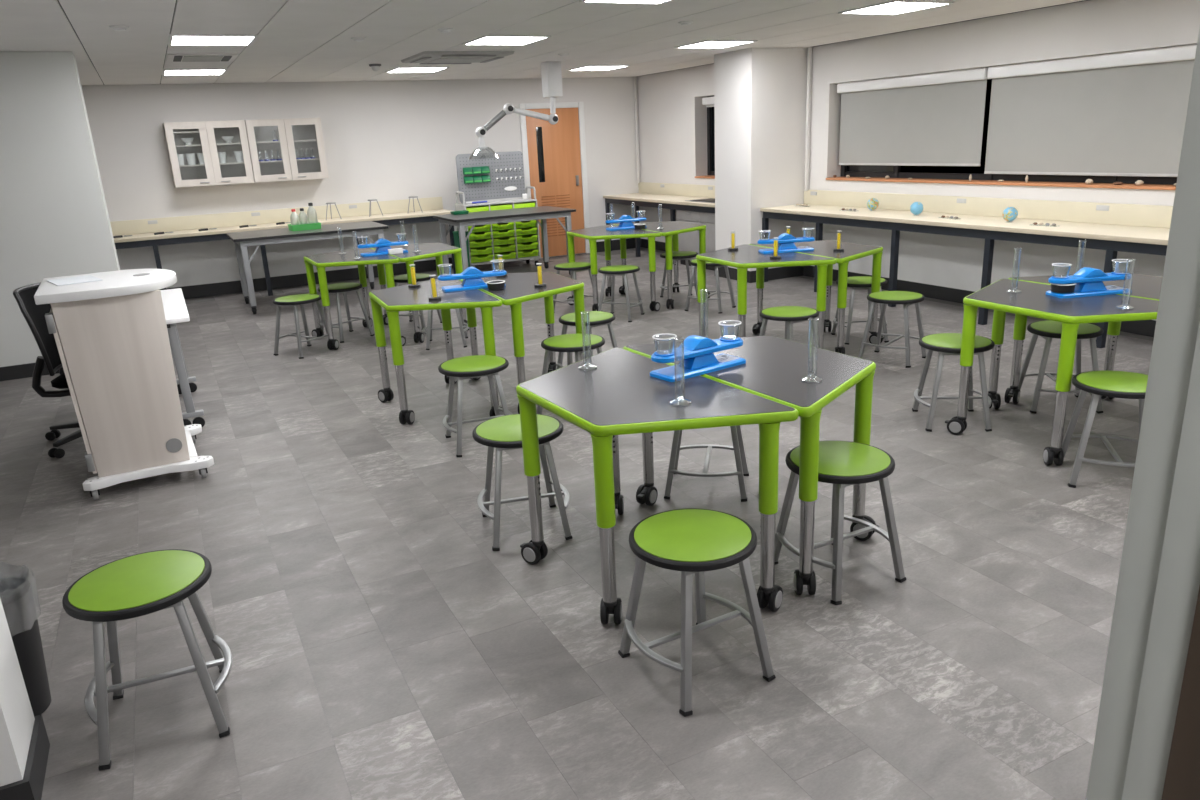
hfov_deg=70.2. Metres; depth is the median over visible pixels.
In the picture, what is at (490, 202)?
shelf
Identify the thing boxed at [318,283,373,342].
stool
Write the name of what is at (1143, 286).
table
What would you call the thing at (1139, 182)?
seashell
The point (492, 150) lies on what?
hood
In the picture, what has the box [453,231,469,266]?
tub
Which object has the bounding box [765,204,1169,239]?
countertop
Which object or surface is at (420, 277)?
stool
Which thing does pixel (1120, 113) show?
roller blind
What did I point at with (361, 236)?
clear cup
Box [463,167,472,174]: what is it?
bin
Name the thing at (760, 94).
wall column
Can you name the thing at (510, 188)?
disc
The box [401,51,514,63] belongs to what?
ceiling vent
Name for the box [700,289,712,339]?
cylinder
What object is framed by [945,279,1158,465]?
table
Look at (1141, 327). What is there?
baseboard
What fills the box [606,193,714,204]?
countertop
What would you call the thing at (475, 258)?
tray
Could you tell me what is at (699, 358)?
balance scale
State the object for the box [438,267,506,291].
balance scale
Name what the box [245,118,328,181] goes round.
upper cabinet
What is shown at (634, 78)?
conduit
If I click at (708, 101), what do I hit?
roller blind
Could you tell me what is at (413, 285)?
vial
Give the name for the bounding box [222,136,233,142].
bowl
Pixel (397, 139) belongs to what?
wall
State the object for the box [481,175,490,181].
bin
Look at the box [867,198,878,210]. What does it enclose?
globe
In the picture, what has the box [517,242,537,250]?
tray
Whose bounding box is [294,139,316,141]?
shelf
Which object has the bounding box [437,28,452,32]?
ceiling sensor
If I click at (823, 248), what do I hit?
table
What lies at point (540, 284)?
vial
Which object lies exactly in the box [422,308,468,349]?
stool
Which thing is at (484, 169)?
bin
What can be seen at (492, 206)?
tray
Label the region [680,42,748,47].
diffuser
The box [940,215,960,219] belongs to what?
tray
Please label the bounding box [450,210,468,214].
tray
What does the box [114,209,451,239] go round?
countertop
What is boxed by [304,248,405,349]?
table
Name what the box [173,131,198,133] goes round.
shelf
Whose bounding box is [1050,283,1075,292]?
dish
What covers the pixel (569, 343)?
stool
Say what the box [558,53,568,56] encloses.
ceiling sensor
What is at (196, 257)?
bench
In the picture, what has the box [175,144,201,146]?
shelf
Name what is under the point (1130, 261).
clear cup
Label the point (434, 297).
vial
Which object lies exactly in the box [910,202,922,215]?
globe
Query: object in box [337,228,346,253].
cylinder
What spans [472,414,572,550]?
stool
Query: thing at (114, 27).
ceiling sensor
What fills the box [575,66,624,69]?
diffuser
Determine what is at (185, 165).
shelf
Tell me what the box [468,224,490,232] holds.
tray
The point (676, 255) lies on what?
stool
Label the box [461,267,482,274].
hood
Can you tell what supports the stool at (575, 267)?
on the floor
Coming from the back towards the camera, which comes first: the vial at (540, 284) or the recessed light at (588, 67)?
the recessed light at (588, 67)
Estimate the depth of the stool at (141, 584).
2.45 m
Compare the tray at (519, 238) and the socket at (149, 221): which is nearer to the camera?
the socket at (149, 221)
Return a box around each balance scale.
[357,238,408,256]
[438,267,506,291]
[605,215,646,230]
[650,335,745,381]
[757,233,814,253]
[1046,267,1131,297]
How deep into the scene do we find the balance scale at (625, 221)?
8.43 m
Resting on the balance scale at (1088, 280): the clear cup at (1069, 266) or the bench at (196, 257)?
the clear cup at (1069, 266)
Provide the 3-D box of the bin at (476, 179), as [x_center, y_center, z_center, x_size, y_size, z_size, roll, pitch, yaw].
[-1.590,-2.860,11.060,0.112,0.089,0.058,-11,19,-25]
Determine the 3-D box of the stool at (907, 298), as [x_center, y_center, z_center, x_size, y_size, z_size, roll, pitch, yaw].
[2.087,-0.512,6.066,0.388,0.469,0.400,11,22,39]
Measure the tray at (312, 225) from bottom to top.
0.065 m
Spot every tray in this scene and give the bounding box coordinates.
[288,222,320,230]
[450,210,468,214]
[466,206,488,211]
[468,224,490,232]
[469,232,490,240]
[469,239,491,247]
[470,247,492,255]
[471,254,492,262]
[490,204,511,209]
[492,222,513,230]
[492,230,514,237]
[493,237,514,245]
[494,245,515,252]
[494,252,515,259]
[514,202,534,208]
[515,220,536,227]
[516,228,536,235]
[516,235,537,242]
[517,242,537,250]
[518,249,538,257]
[795,204,809,206]
[839,208,857,211]
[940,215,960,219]
[1029,222,1059,226]
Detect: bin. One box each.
[0,564,50,715]
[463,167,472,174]
[464,176,473,183]
[471,167,480,173]
[472,175,481,182]
[480,166,489,173]
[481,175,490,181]
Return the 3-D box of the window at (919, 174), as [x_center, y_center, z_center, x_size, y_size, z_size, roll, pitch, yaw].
[3.520,-2.337,7.253,0.285,0.975,4.340,-11,19,-25]
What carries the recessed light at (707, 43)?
in the ceiling
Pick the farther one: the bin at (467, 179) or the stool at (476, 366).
the bin at (467, 179)
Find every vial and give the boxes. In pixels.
[408,264,420,287]
[428,275,440,300]
[496,255,507,276]
[534,263,546,287]
[728,231,737,250]
[770,237,780,258]
[833,231,843,251]
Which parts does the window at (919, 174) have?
pane, pane, pane, sill, frame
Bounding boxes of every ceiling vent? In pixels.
[166,54,238,61]
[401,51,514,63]
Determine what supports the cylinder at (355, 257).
on the table at (330, 259)
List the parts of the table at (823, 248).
leg, leg, leg, leg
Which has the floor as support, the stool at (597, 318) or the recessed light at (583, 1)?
the stool at (597, 318)
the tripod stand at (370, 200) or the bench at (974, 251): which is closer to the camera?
the bench at (974, 251)
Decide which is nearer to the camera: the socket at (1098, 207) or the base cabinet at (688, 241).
the socket at (1098, 207)
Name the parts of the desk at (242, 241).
leg, leg, frame, leg, leg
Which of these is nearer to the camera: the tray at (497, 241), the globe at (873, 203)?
the globe at (873, 203)
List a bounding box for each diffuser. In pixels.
[165,70,223,74]
[172,36,253,44]
[391,68,443,71]
[469,37,545,43]
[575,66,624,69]
[588,0,666,2]
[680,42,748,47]
[846,2,943,13]
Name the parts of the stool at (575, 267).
leg, seat, leg, leg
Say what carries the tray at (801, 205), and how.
on the bench at (974, 251)
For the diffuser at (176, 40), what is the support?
attached to the recessed light at (174, 39)
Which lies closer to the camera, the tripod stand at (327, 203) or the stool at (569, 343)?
the stool at (569, 343)
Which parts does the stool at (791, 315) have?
leg, leg, seat, leg, seat frame, leg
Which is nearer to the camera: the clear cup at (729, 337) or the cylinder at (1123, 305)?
the clear cup at (729, 337)
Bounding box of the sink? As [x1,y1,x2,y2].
[685,198,714,202]
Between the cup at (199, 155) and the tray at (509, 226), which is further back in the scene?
the tray at (509, 226)
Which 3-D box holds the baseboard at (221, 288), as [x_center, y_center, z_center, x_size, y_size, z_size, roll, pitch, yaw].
[-3.210,-1.645,11.127,5.010,0.150,0.014,-11,19,-25]
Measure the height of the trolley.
1.499 m
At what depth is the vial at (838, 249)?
6.22 m
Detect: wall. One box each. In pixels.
[0,598,34,786]
[81,77,639,258]
[637,0,1199,205]
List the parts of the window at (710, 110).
sill, pane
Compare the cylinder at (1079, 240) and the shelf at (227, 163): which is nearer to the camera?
the cylinder at (1079, 240)
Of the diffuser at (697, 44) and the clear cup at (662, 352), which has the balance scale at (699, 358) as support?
the clear cup at (662, 352)
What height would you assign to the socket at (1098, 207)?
0.040 m
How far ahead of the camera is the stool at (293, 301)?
7.10 m
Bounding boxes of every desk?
[161,288,204,426]
[227,221,388,313]
[433,206,575,273]
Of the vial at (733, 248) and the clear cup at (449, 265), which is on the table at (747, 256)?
the vial at (733, 248)
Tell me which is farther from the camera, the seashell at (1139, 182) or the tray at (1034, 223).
the tray at (1034, 223)
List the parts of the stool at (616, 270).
leg, leg, seat frame, seat, leg, leg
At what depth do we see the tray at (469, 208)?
10.95 m
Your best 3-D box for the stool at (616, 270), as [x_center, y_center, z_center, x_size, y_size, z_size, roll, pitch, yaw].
[0.185,-0.993,7.934,0.400,0.469,0.388,4,18,22]
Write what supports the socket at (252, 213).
attached to the bench at (196, 257)
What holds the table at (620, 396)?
on the floor
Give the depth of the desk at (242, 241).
9.22 m
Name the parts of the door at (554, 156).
frame, vision panel, frame, handle plate, frame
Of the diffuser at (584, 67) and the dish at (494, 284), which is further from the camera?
the diffuser at (584, 67)
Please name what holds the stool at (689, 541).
on the floor
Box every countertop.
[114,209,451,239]
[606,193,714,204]
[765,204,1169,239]
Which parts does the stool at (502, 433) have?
leg, leg, seat, seat frame, leg, leg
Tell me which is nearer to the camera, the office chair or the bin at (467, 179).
the office chair
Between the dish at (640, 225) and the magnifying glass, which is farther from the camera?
the magnifying glass
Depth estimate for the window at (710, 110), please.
11.30 m
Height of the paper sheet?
0.004 m
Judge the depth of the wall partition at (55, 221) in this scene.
6.60 m
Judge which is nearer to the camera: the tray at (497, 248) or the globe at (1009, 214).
the globe at (1009, 214)
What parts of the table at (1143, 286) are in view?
leg, leg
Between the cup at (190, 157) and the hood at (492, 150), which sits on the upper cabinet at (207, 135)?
the cup at (190, 157)
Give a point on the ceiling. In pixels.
(297, 40)
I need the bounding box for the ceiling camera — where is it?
[369,64,380,71]
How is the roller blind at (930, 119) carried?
attached to the window at (919, 174)
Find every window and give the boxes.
[695,96,714,178]
[826,79,1176,189]
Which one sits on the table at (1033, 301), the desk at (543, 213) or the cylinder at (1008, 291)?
the cylinder at (1008, 291)
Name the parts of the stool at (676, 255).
leg, seat, seat frame, leg, leg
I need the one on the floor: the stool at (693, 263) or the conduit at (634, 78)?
the stool at (693, 263)
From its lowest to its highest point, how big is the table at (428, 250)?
0.745 m
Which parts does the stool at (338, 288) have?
leg, seat, leg, seat frame, leg, leg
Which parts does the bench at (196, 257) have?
leg, leg, service panel, leg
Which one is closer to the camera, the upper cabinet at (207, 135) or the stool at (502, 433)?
the stool at (502, 433)
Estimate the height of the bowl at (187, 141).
0.075 m
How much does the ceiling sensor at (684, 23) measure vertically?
0.026 m
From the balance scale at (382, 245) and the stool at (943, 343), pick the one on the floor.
the stool at (943, 343)
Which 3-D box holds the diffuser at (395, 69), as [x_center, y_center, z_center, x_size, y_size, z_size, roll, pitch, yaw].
[-2.012,-3.625,9.373,0.524,0.008,0.524,-11,19,-25]
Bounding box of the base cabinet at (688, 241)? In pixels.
[676,210,714,270]
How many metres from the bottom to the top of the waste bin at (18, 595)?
0.452 m
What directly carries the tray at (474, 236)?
on the trolley
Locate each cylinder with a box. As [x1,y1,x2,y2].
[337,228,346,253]
[352,233,361,258]
[412,226,420,251]
[579,311,596,369]
[670,337,690,405]
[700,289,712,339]
[802,318,821,382]
[1006,248,1021,292]
[1076,240,1085,268]
[1116,259,1135,308]
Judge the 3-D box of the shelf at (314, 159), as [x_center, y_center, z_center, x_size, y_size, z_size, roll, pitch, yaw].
[-3.589,-2.929,10.402,0.396,0.016,0.267,-11,19,-25]
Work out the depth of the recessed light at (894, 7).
6.20 m
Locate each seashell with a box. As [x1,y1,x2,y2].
[1085,179,1092,183]
[1135,180,1143,185]
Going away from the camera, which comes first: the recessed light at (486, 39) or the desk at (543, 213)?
the recessed light at (486, 39)
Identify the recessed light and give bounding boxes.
[162,69,227,75]
[168,34,257,45]
[385,67,449,72]
[462,35,550,44]
[567,65,629,70]
[579,0,671,3]
[674,40,756,47]
[838,0,953,14]
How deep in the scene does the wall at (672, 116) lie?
7.80 m
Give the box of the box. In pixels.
[388,248,402,254]
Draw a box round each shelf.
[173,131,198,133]
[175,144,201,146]
[179,164,204,166]
[216,143,240,144]
[219,162,243,164]
[256,141,279,143]
[259,160,282,162]
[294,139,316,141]
[296,158,318,160]
[455,199,536,206]
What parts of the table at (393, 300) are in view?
leg, leg, leg, leg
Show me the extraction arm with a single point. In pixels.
(551, 75)
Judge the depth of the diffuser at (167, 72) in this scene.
8.43 m
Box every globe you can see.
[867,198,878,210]
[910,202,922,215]
[1002,207,1017,222]
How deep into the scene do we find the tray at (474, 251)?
11.13 m
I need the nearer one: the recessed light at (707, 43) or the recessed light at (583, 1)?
the recessed light at (583, 1)
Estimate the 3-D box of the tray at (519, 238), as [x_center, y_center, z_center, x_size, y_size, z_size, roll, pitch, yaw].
[-1.044,-2.176,11.483,0.300,0.085,0.365,-11,19,-25]
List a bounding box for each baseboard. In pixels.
[0,363,58,380]
[0,714,49,799]
[159,257,529,298]
[596,238,641,251]
[642,239,665,250]
[803,266,1155,336]
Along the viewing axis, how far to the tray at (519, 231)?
11.34 m
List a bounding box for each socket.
[148,220,157,223]
[251,212,259,215]
[957,198,965,202]
[1096,205,1108,210]
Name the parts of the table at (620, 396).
leg, leg, leg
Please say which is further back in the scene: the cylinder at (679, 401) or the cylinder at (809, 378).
the cylinder at (809, 378)
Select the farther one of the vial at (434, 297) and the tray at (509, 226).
the tray at (509, 226)
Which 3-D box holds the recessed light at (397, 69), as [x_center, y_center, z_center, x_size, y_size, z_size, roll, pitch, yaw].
[-2.012,-3.624,9.373,0.570,0.012,0.570,-11,19,-25]
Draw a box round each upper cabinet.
[163,120,254,186]
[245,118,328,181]
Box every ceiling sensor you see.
[109,25,128,30]
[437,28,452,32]
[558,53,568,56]
[678,21,692,25]
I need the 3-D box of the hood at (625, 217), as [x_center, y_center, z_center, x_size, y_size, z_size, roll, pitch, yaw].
[0.257,-1.810,8.455,0.136,0.038,0.084,-10,18,-22]
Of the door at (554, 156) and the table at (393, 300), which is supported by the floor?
the table at (393, 300)
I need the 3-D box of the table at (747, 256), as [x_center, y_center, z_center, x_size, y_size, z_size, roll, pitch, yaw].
[1.133,-0.708,6.373,0.646,0.745,1.147,-10,18,-22]
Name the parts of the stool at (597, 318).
leg, seat, leg, seat frame, leg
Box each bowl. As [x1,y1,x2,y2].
[181,138,193,144]
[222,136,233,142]
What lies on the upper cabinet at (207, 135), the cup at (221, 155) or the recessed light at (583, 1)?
the cup at (221, 155)
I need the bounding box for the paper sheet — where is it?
[47,275,101,285]
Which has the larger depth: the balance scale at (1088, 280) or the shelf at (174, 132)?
the shelf at (174, 132)
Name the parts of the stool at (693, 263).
leg, leg, leg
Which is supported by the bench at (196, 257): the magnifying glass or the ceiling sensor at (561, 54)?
the magnifying glass
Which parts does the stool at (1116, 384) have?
leg, leg, seat, leg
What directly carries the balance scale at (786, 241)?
on the table at (747, 256)
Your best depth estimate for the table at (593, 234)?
8.14 m
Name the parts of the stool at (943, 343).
leg, leg, seat, seat frame, leg, leg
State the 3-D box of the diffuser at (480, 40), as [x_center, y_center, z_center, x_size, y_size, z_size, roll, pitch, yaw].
[-0.780,-2.975,7.060,0.524,0.008,0.524,-11,19,-25]
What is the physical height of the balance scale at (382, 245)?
0.128 m
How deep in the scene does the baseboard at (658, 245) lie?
12.57 m
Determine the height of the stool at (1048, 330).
0.469 m
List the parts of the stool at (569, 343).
leg, leg, seat, leg, leg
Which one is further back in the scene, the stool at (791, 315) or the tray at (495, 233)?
the tray at (495, 233)
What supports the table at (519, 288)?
on the floor
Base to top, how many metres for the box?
0.043 m
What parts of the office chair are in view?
frame, backrest, seat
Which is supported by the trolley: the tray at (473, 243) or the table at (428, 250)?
the tray at (473, 243)
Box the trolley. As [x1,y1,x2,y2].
[455,151,540,266]
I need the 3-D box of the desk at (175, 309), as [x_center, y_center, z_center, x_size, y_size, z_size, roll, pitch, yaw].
[-2.952,-0.249,5.561,0.580,0.728,1.320,-11,19,-25]
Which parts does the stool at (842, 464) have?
leg, leg, leg, seat, seat frame, leg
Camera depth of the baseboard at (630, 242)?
12.78 m
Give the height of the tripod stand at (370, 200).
0.208 m
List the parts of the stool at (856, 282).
leg, leg, seat, seat frame, leg, leg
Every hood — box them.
[374,238,391,243]
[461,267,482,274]
[468,147,499,159]
[619,215,633,219]
[678,335,717,350]
[778,233,796,239]
[1074,267,1107,277]
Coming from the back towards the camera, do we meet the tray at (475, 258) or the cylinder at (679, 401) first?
the tray at (475, 258)
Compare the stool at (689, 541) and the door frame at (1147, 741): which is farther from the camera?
the stool at (689, 541)
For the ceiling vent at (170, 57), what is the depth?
7.16 m
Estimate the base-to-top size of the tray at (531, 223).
0.085 m
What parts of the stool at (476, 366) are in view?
leg, leg, seat, seat frame, leg, leg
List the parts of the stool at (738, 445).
leg, leg, leg, leg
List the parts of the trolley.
handle, pen rail, handle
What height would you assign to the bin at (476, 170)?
0.089 m
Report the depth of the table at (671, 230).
8.45 m
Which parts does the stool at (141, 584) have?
leg, leg, seat, seat frame, leg, leg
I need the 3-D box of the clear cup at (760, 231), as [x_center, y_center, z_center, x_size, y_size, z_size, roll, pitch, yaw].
[1.217,-1.218,6.311,0.091,0.063,0.091,-11,19,-25]
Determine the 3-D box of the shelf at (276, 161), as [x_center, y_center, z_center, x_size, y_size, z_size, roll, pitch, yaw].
[-3.957,-2.857,10.226,0.396,0.016,0.267,-11,19,-25]
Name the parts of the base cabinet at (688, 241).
drawer, cabinet door, drawer, cabinet door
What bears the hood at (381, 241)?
attached to the balance scale at (382, 245)
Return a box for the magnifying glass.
[113,235,131,237]
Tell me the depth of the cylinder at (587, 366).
3.39 m
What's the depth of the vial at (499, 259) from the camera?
5.79 m
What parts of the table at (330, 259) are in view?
leg, leg, leg, leg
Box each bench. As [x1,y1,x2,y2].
[110,197,455,295]
[603,182,714,263]
[760,190,1172,347]
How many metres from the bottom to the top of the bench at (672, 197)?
0.960 m
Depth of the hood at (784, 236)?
6.31 m
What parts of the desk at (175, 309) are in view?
leg, leg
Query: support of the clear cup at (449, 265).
on the balance scale at (472, 277)
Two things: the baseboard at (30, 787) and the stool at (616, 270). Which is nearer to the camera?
the baseboard at (30, 787)
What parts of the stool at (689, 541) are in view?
leg, leg, seat, leg, leg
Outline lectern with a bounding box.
[34,269,213,499]
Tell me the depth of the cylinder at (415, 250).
7.43 m
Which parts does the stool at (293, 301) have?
leg, seat frame, seat, leg, leg, leg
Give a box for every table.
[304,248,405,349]
[369,279,503,424]
[371,243,468,342]
[460,272,585,413]
[516,348,798,624]
[567,224,661,310]
[614,221,709,308]
[623,336,878,594]
[696,244,836,348]
[749,240,884,353]
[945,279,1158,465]
[1004,272,1162,403]
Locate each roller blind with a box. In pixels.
[702,97,713,106]
[837,67,987,165]
[984,44,1196,176]
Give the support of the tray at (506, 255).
on the trolley
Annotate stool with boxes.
[62,549,231,770]
[273,294,327,358]
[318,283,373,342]
[394,273,441,328]
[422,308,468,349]
[438,355,512,456]
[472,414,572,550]
[537,334,604,413]
[553,262,601,312]
[557,311,617,368]
[598,265,644,321]
[618,508,775,716]
[660,251,697,300]
[664,425,748,501]
[684,259,735,313]
[759,306,819,347]
[775,441,905,604]
[831,276,888,344]
[858,291,925,367]
[912,333,994,431]
[1018,320,1103,413]
[1061,370,1147,487]
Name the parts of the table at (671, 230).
leg, leg, leg, leg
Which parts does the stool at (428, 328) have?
leg, leg, leg, leg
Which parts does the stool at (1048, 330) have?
leg, leg, seat, leg, leg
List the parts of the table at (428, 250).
leg, leg, leg, leg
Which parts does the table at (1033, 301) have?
leg, leg, leg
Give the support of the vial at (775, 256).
on the table at (747, 256)
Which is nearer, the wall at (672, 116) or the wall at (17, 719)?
the wall at (17, 719)
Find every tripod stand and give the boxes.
[326,202,341,219]
[368,199,382,216]
[408,196,421,211]
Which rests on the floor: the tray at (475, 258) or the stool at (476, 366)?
the stool at (476, 366)
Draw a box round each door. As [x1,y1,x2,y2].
[519,102,589,259]
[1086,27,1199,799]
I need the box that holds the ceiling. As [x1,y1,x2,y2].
[0,0,1083,84]
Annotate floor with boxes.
[0,247,1153,799]
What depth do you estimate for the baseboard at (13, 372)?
6.80 m
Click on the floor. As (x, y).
(379, 641)
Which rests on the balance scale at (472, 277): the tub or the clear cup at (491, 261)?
the clear cup at (491, 261)
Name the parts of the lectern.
cabinet door, panel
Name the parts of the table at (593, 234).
leg, leg, leg, leg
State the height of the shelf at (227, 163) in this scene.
0.016 m
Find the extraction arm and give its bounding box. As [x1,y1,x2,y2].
[468,61,562,159]
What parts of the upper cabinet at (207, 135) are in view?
cabinet door, panel, cabinet door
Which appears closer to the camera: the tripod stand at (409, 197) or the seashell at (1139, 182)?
the seashell at (1139, 182)
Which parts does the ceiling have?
panel, panel, panel, panel, panel, panel, panel, panel, panel, panel, panel, panel, panel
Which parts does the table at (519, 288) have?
leg, leg, leg, leg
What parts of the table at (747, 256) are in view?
leg, leg, leg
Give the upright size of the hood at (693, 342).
0.038 m
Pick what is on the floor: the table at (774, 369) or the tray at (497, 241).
the table at (774, 369)
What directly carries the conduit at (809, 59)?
attached to the wall at (672, 116)
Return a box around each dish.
[486,280,504,289]
[634,223,645,228]
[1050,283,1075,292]
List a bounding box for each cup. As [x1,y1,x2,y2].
[177,154,183,165]
[185,153,195,164]
[196,153,204,163]
[218,152,225,162]
[234,151,243,161]
[357,236,367,244]
[438,264,451,275]
[490,260,504,270]
[652,333,676,354]
[718,320,741,339]
[758,230,770,239]
[1051,263,1071,277]
[1112,259,1131,273]
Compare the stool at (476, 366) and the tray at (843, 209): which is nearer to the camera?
the stool at (476, 366)
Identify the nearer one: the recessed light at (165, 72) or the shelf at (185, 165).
the recessed light at (165, 72)
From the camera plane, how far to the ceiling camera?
8.56 m
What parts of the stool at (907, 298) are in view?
leg, leg, seat, leg, leg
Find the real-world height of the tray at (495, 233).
0.085 m
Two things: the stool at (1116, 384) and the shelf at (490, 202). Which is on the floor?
the stool at (1116, 384)
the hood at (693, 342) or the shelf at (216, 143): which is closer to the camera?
the hood at (693, 342)
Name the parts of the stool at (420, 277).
seat, leg, leg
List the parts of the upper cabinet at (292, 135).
cabinet door, panel, cabinet door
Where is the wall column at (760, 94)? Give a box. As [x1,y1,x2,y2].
[714,48,807,270]
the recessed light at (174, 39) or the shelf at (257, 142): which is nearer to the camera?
the recessed light at (174, 39)
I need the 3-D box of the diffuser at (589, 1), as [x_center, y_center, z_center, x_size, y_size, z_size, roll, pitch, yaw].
[0.256,-2.428,5.115,0.524,0.008,0.524,-11,19,-25]
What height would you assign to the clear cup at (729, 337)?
0.063 m
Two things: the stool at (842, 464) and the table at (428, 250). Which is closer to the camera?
the stool at (842, 464)
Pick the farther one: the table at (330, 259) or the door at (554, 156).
the door at (554, 156)
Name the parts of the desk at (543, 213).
leg, leg, frame, leg, leg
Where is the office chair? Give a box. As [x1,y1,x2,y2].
[13,282,81,457]
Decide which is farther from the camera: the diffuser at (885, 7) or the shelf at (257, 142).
the shelf at (257, 142)
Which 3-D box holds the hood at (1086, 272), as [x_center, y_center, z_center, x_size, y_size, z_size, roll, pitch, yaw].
[2.482,-0.647,4.317,0.136,0.038,0.084,-5,17,-8]
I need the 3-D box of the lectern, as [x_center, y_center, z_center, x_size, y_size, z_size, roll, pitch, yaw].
[-2.493,-0.123,4.533,0.620,1.048,0.740,-12,19,-27]
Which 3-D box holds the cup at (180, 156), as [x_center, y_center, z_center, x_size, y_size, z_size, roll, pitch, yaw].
[-4.811,-2.750,9.774,0.108,0.125,0.108,-11,19,-25]
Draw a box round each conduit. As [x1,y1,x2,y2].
[633,77,639,182]
[804,47,811,190]
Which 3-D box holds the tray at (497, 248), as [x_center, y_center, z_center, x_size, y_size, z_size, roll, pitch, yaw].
[-1.327,-2.027,11.374,0.300,0.085,0.365,-11,19,-25]
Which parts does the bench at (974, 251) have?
leg, leg, leg, service panel, leg, leg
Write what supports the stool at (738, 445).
on the floor
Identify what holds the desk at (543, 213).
on the floor
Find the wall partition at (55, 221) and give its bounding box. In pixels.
[0,51,119,366]
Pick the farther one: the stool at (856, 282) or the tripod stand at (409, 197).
the tripod stand at (409, 197)
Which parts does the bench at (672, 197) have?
leg, leg, service panel, leg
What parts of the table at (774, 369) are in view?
leg, leg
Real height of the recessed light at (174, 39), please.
0.012 m
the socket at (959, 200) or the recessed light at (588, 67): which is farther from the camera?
the recessed light at (588, 67)
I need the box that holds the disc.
[504,186,516,190]
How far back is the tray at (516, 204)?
11.22 m
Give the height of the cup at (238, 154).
0.125 m

